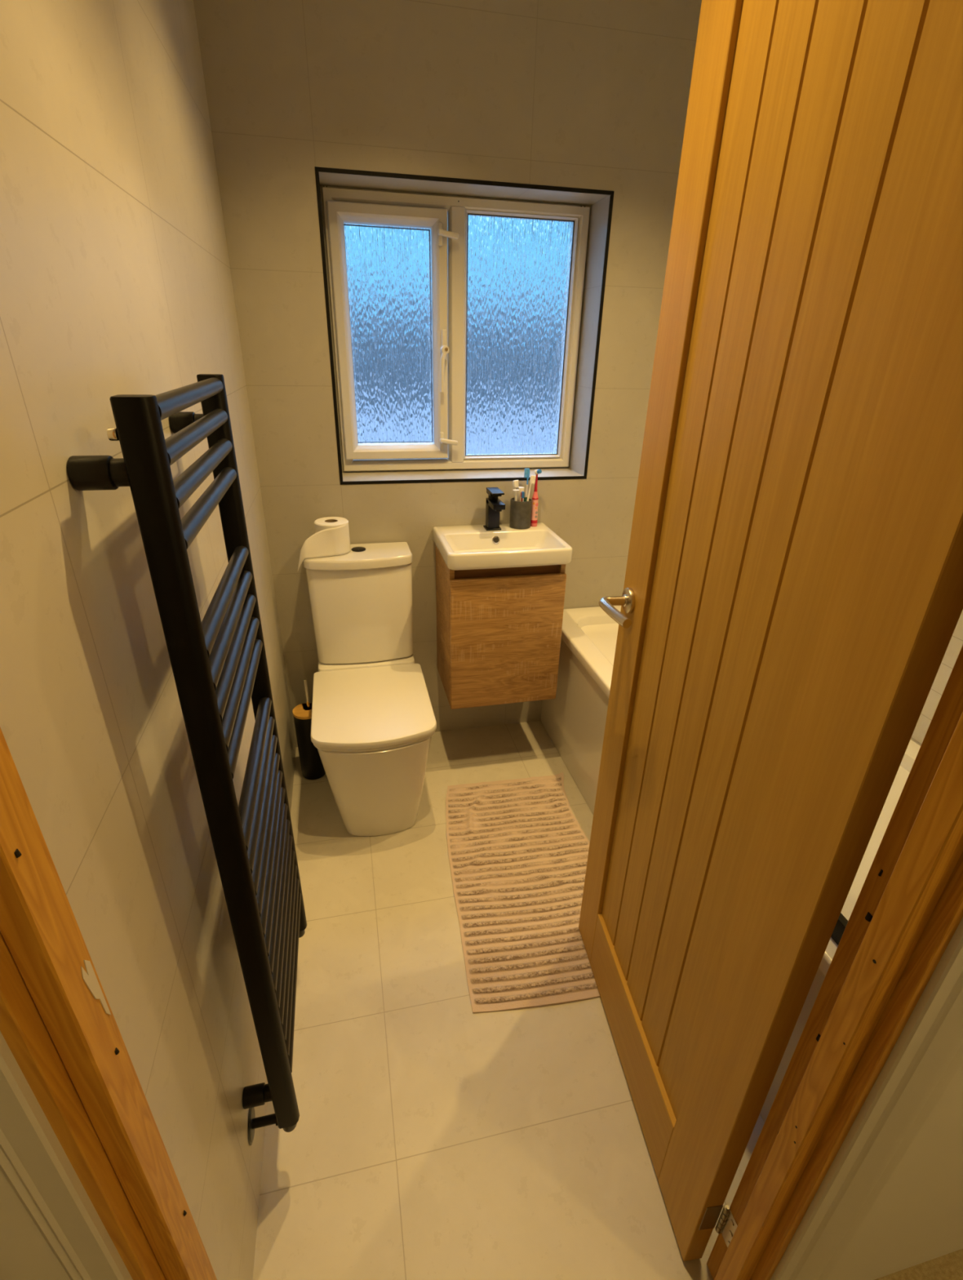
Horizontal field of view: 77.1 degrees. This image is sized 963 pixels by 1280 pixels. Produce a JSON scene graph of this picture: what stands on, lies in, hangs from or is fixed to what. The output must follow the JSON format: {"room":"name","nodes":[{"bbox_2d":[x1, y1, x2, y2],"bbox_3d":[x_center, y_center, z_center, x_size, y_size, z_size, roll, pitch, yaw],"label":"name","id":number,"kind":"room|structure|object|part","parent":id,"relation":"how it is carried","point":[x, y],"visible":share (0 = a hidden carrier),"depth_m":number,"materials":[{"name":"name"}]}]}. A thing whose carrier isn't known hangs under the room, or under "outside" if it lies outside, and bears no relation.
{"room":"bathroom","nodes":[
{"label":"bathroom","id":0,"kind":"room"},
{"bbox_2d":[0,1031,133,1279],"bbox_3d":[-0.350,0.290,0.372,0.120,2.030,0.023,-5,27,-12],"label":"trim","id":1,"kind":"structure","parent":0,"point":[51,1228],"depth_m":0.43,"materials":[{"name":"white paint"}]},
{"bbox_2d":[0,0,296,1279],"bbox_3d":[-0.602,-0.324,1.252,0.100,2.390,2.003,-5,27,-12],"label":"wall","id":2,"kind":"structure","parent":0,"point":[116,278],"depth_m":0.70,"materials":[{"name":"tile"}]},
{"bbox_2d":[0,727,217,1279],"bbox_3d":[-0.297,0.279,0.436,0.049,1.995,0.088,-5,27,-12],"label":"trim","id":3,"kind":"structure","parent":2,"relation":"attached to","point":[58,1023],"depth_m":0.42,"materials":[{"name":"brown wood"}]},
{"bbox_2d":[66,373,306,1145],"bbox_3d":[-0.413,0.251,1.035,0.088,1.277,0.477,-5,27,-12],"label":"towel radiator","id":4,"kind":"object","parent":2,"relation":"attached to","point":[219,661],"visible":1,"depth_m":0.84,"materials":[{"name":"black metal"}]},
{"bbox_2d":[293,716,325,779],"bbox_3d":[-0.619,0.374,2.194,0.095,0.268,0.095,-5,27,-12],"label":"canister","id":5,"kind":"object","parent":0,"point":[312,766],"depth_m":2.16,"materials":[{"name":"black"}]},
{"bbox_2d":[193,0,702,747],"bbox_3d":[0.097,-0.745,2.147,1.740,2.390,0.220,-5,27,-12],"label":"wall","id":6,"kind":"structure","parent":0,"point":[580,94],"depth_m":1.72,"materials":[{"name":"tile"}]},
{"bbox_2d":[320,185,590,472],"bbox_3d":[-0.068,-0.989,2.028,0.846,0.825,0.104,-5,27,-12],"label":"window","id":7,"kind":"structure","parent":6,"relation":"in","point":[455,320],"depth_m":2.01,"materials":[{"name":"white plastic"}]},
{"bbox_3d":[-0.292,-0.979,1.989,0.357,0.736,0.063,-5,27,-12],"label":"sash","id":8,"kind":"part","parent":7,"relation":"part of","materials":[{"name":"white plastic"}]},
{"bbox_3d":[-0.297,-0.982,1.995,0.270,0.640,0.005,-5,27,-12],"label":"pane","id":9,"kind":"part","parent":7,"relation":"part of","materials":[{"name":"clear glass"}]},
{"bbox_3d":[-0.123,-0.973,1.994,0.018,0.095,0.011,-5,27,-12],"label":"handle plate","id":10,"kind":"part","parent":7,"relation":"part of","materials":[{"name":"white plastic"}]},
{"bbox_3d":[-0.122,-0.902,2.011,0.033,0.143,0.022,-5,27,-12],"label":"handle lever","id":11,"kind":"part","parent":7,"relation":"part of","materials":[{"name":"white plastic"}]},
{"bbox_3d":[-0.102,-1.243,1.852,0.064,0.023,0.018,-5,27,-12],"label":"catch lever","id":12,"kind":"part","parent":7,"relation":"part of","materials":[{"name":"white plastic"}]},
{"bbox_3d":[-0.115,-0.695,2.120,0.064,0.023,0.018,-5,27,-12],"label":"catch lever","id":13,"kind":"part","parent":7,"relation":"part of","materials":[{"name":"white plastic"}]},
{"bbox_3d":[0.119,-1.015,2.084,0.359,0.737,0.005,-5,27,-12],"label":"pane","id":14,"kind":"part","parent":7,"relation":"part of","materials":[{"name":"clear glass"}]},
{"bbox_2d":[314,166,614,484],"bbox_3d":[-0.036,-0.926,1.900,0.866,0.845,0.006,-5,27,-12],"label":"trim","id":15,"kind":"structure","parent":6,"relation":"attached to","point":[317,170],"depth_m":1.82,"materials":[{"name":"black"}]},
{"bbox_2d":[435,545,566,709],"bbox_3d":[0.053,-0.068,2.168,0.387,0.515,0.307,-5,27,-12],"label":"vanity cabinet","id":16,"kind":"object","parent":6,"relation":"attached to","point":[499,630],"visible":0.93,"depth_m":2.03,"materials":[{"name":"brown wood"}]},
{"bbox_2d":[432,522,572,570],"bbox_3d":[0.062,-0.307,2.040,0.407,0.083,0.328,-5,27,-12],"label":"basin","id":17,"kind":"object","parent":16,"relation":"in","point":[470,547],"visible":1,"depth_m":2.04,"materials":[{"name":"white ceramic"}]},
{"bbox_2d":[483,487,505,530],"bbox_3d":[0.046,-0.438,2.054,0.053,0.138,0.114,-5,27,-12],"label":"tap","id":18,"kind":"object","parent":17,"relation":"on","point":[494,505],"visible":1,"depth_m":2.06,"materials":[{"name":"black metal"}]},
{"bbox_3d":[0.038,-0.392,2.111,0.053,0.006,0.050,-5,27,-12],"label":"plate","id":19,"kind":"part","parent":18,"relation":"part of","materials":[{"name":"black metal"}]},
{"bbox_3d":[0.047,-0.457,2.042,0.041,0.024,0.109,-5,27,-12],"label":"spout","id":20,"kind":"part","parent":18,"relation":"part of","materials":[{"name":"black metal"}]},
{"bbox_3d":[0.046,-0.500,2.032,0.041,0.006,0.094,-5,27,-12],"label":"lever","id":21,"kind":"part","parent":18,"relation":"part of","materials":[{"name":"black metal"}]},
{"bbox_2d":[509,497,532,528],"bbox_3d":[0.137,-0.445,2.120,0.074,0.096,0.074,-5,27,-12],"label":"tumbler","id":22,"kind":"object","parent":17,"relation":"on","point":[520,512],"visible":0.88,"depth_m":2.09,"materials":[{"name":"grey stone"}]},
{"bbox_2d":[512,480,519,500],"bbox_3d":[0.119,-0.478,2.104,0.021,0.154,0.025,-5,27,-12],"label":"toothbrush","id":23,"kind":"object","parent":22,"relation":"in","point":[515,483],"visible":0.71,"depth_m":2.08,"materials":[{"name":"white plastic"}]},
{"bbox_2d":[512,488,519,501],"bbox_3d":[0.117,-0.456,2.091,0.023,0.127,0.023,-5,27,-12],"label":"brush","id":24,"kind":"object","parent":22,"relation":"in","point":[516,491],"visible":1,"depth_m":2.06,"materials":[{"name":"white plastic"}]},
{"bbox_2d":[516,486,524,502],"bbox_3d":[0.135,-0.472,2.121,0.025,0.128,0.025,13,28,23],"label":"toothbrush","id":25,"kind":"object","parent":22,"relation":"in","point":[521,489],"visible":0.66,"depth_m":2.10,"materials":[{"name":"white plastic"}]},
{"bbox_2d":[520,491,524,502],"bbox_3d":[0.139,-0.455,2.096,0.014,0.121,0.019,-5,27,-12],"label":"toothbrush","id":26,"kind":"object","parent":22,"relation":"in","point":[522,493],"visible":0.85,"depth_m":2.07,"materials":[{"name":"blue plastic"}]},
{"bbox_2d":[524,468,529,501],"bbox_3d":[0.157,-0.496,2.103,0.020,0.191,0.044,-2,26,-7],"label":"toothbrush","id":27,"kind":"object","parent":22,"relation":"in","point":[526,474],"visible":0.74,"depth_m":2.08,"materials":[{"name":"white plastic"}]},
{"bbox_3d":[0.155,-0.470,2.109,0.009,0.138,0.033,6,26,9],"label":"handle","id":28,"kind":"part","parent":27,"relation":"part of","materials":[{"name":"white plastic"}]},
{"bbox_2d":[526,475,536,501],"bbox_3d":[0.163,-0.481,2.093,0.050,0.173,0.016,-16,31,-32],"label":"toothbrush","id":29,"kind":"object","parent":22,"relation":"in","point":[532,479],"visible":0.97,"depth_m":2.07,"materials":[{"name":"white plastic"}]},
{"bbox_3d":[0.155,-0.457,2.098,0.031,0.125,0.009,-23,35,-40],"label":"handle","id":30,"kind":"part","parent":29,"relation":"part of","materials":[{"name":"white plastic"}]},
{"bbox_2d":[530,468,542,526],"bbox_3d":[0.189,-0.496,2.109,0.028,0.200,0.029,-5,27,-12],"label":"electric toothbrush","id":31,"kind":"object","parent":17,"relation":"on","point":[534,521],"visible":0.95,"depth_m":2.11,"materials":[{"name":"pink plastic"}]},
{"bbox_2d":[253,720,962,1279],"bbox_3d":[0.533,1.241,0.837,3.500,0.050,4.020,-5,27,-12],"label":"floor","id":32,"kind":"structure","parent":0,"point":[433,1138],"depth_m":1.28,"materials":[{"name":"tile"}]},
{"bbox_2d":[293,679,325,779],"bbox_3d":[-0.618,0.319,2.167,0.096,0.392,0.096,-5,27,-12],"label":"toilet brush","id":33,"kind":"object","parent":32,"relation":"on","point":[312,766],"visible":0.73,"depth_m":2.15,"materials":[{"name":"black plastic"}]},
{"bbox_3d":[-0.616,0.251,2.132,0.096,0.009,0.093,-5,27,-12],"label":"bamboo lid","id":34,"kind":"part","parent":33,"relation":"part of","materials":[{"name":"brown wood"}]},
{"bbox_3d":[-0.613,0.223,2.135,0.010,0.192,0.010,-5,27,-12],"label":"handle","id":35,"kind":"part","parent":33,"relation":"part of","materials":[{"name":"silver metal"}]},
{"bbox_2d":[303,542,436,835],"bbox_3d":[-0.367,0.167,1.997,0.368,0.824,0.618,-5,27,-12],"label":"toilet","id":36,"kind":"object","parent":32,"relation":"on","point":[374,723],"visible":0.97,"depth_m":1.95,"materials":[{"name":"white ceramic"}]},
{"bbox_2d":[297,516,351,570],"bbox_3d":[-0.504,-0.308,1.966,0.109,0.146,0.176,13,28,23],"label":"toilet roll","id":37,"kind":"object","parent":36,"relation":"on","point":[331,537],"visible":1,"depth_m":1.93,"materials":[{"name":"white paper"}]},
{"bbox_3d":[-0.410,-0.279,2.014,0.351,0.032,0.184,-5,27,-12],"label":"cistern lid","id":38,"kind":"part","parent":36,"relation":"part of","materials":[{"name":"white ceramic"}]},
{"bbox_3d":[-0.349,0.203,1.925,0.368,0.024,0.452,-5,27,-12],"label":"lid","id":39,"kind":"part","parent":36,"relation":"part of","materials":[{"name":"white plastic"}]},
{"bbox_3d":[-0.349,0.219,1.933,0.360,0.011,0.442,-5,27,-12],"label":"seat","id":40,"kind":"part","parent":36,"relation":"part of","materials":[{"name":"white plastic"}]},
{"bbox_2d":[445,772,600,1013],"bbox_3d":[0.143,0.695,1.853,0.482,0.022,0.846,-3,26,-10],"label":"bath mat","id":41,"kind":"object","parent":32,"relation":"on","point":[518,851],"visible":0.88,"depth_m":1.78,"materials":[{"name":"beige fabric"}]},
{"bbox_2d":[541,605,920,1121],"bbox_3d":[0.774,0.452,1.813,0.699,0.518,1.693,-5,27,-12],"label":"bath","id":42,"kind":"object","parent":32,"relation":"on","point":[575,721],"visible":0.17,"depth_m":2.07,"materials":[{"name":"white plastic"}]},
{"bbox_3d":[0.453,0.494,1.753,0.016,0.481,1.693,-5,27,-12],"label":"panel","id":43,"kind":"part","parent":42,"relation":"part of","materials":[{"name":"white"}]},
{"bbox_2d":[831,912,848,945],"bbox_3d":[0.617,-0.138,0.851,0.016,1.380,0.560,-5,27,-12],"label":"hinge","id":44,"kind":"object","parent":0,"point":[841,925],"visible":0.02,"depth_m":1.05,"materials":[{"name":"black"}]},
{"bbox_2d":[826,1062,962,1279],"bbox_3d":[0.487,0.047,0.522,1.774,2.370,0.082,-5,27,-12],"label":"wall","id":45,"kind":"structure","parent":0,"point":[917,1218],"depth_m":0.93,"materials":[{"name":"white paint"}]},
{"bbox_2d":[578,0,962,1261],"bbox_3d":[0.350,0.053,0.927,0.170,1.981,0.692,-2,26,-7],"label":"door","id":46,"kind":"structure","parent":45,"relation":"in","point":[791,602],"depth_m":0.74,"materials":[{"name":"brown wood"}]},
{"bbox_3d":[0.261,-0.055,1.145,0.056,0.020,0.117,-2,26,-7],"label":"handle lever","id":47,"kind":"part","parent":46,"relation":"part of","materials":[{"name":"silver metal"}]},
{"bbox_3d":[0.330,0.856,1.327,0.035,0.187,0.455,-2,26,-7],"label":"rail","id":48,"kind":"part","parent":46,"relation":"part of","materials":[{"name":"brown wood"}]},
{"bbox_2d":[706,644,962,1279],"bbox_3d":[0.428,0.221,0.590,0.056,1.995,0.088,-5,27,-12],"label":"trim","id":49,"kind":"structure","parent":45,"relation":"attached to","point":[908,910],"depth_m":0.66,"materials":[{"name":"brown wood"}]},
{"bbox_2d":[770,917,962,1279],"bbox_3d":[0.509,0.222,0.554,0.120,2.030,0.023,-5,27,-12],"label":"trim","id":50,"kind":"structure","parent":45,"relation":"attached to","point":[927,1054],"depth_m":0.71,"materials":[{"name":"white paint"}]},
{"bbox_2d":[911,609,962,745],"bbox_3d":[1.153,-0.465,1.626,0.100,2.390,1.998,-5,27,-12],"label":"wall","id":51,"kind":"structure","parent":0,"point":[956,643],"depth_m":1.54,"materials":[{"name":"paint"}]}
]}

